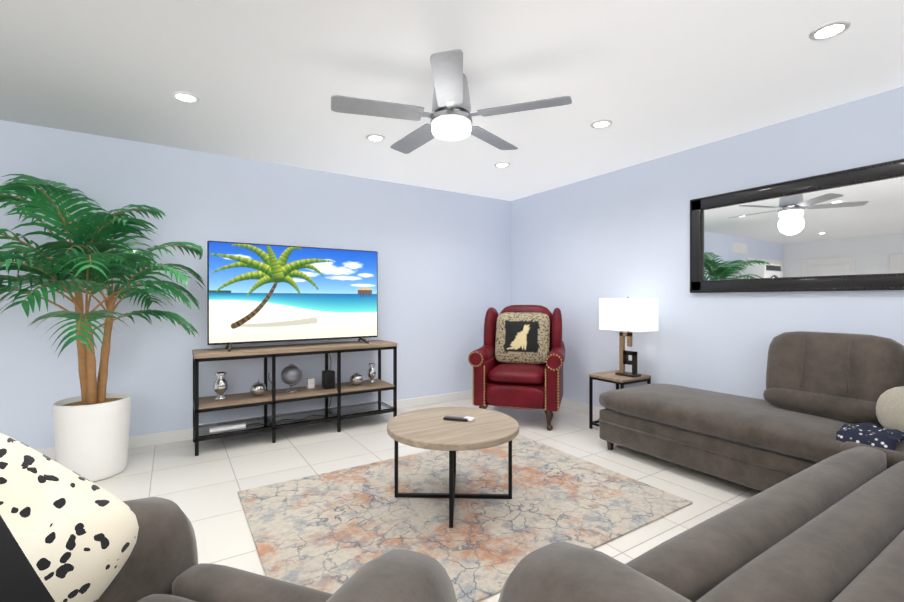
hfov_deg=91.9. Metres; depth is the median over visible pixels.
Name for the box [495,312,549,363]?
pillow
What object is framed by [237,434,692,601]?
rug
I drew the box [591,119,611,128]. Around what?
recessed light
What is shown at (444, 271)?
wall
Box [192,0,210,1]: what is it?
recessed light
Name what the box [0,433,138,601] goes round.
pillow
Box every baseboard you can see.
[35,390,472,459]
[560,398,605,415]
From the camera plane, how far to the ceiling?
2.44 m
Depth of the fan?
2.38 m
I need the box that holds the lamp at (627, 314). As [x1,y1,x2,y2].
[599,297,657,377]
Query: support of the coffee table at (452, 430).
on the rug
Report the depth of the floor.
3.03 m
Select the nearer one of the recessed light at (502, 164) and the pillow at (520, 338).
the recessed light at (502, 164)
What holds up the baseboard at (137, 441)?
attached to the wall at (444, 271)
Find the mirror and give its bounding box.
[690,159,903,292]
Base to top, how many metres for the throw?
0.185 m
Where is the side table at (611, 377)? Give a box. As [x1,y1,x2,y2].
[589,370,650,428]
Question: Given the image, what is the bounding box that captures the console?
[192,340,396,455]
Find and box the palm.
[0,174,204,481]
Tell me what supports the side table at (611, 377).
on the floor
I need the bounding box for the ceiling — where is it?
[0,0,903,200]
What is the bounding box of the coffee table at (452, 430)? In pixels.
[387,407,518,527]
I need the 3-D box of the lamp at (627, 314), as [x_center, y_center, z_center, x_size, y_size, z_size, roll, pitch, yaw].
[1.574,0.315,3.907,0.250,0.702,0.420,0,0,-33]
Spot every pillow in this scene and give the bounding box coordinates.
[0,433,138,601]
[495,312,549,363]
[876,386,903,431]
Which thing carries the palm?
on the floor
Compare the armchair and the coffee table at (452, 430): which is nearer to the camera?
the armchair
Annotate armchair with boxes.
[0,433,456,601]
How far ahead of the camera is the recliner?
4.25 m
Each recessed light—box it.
[172,91,199,102]
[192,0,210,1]
[366,134,384,141]
[494,162,509,167]
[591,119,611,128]
[809,20,850,40]
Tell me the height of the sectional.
0.977 m
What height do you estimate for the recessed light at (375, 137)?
0.010 m
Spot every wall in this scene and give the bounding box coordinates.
[0,120,510,448]
[511,86,903,407]
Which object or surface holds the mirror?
attached to the wall at (579, 249)
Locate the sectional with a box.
[498,331,903,601]
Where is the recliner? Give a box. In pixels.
[468,305,564,430]
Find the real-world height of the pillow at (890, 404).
0.264 m
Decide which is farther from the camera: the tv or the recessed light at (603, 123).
the tv
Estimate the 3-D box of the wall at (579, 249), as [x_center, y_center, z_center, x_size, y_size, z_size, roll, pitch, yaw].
[2.561,-0.051,2.846,0.100,2.440,6.550,0,0,-33]
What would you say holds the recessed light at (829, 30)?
in the ceiling
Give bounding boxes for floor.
[54,398,761,601]
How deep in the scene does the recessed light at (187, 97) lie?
2.71 m
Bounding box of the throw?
[836,422,903,450]
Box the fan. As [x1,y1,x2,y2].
[331,49,571,153]
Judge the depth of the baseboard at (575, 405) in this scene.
4.62 m
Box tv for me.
[207,241,377,351]
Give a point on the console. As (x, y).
(259, 394)

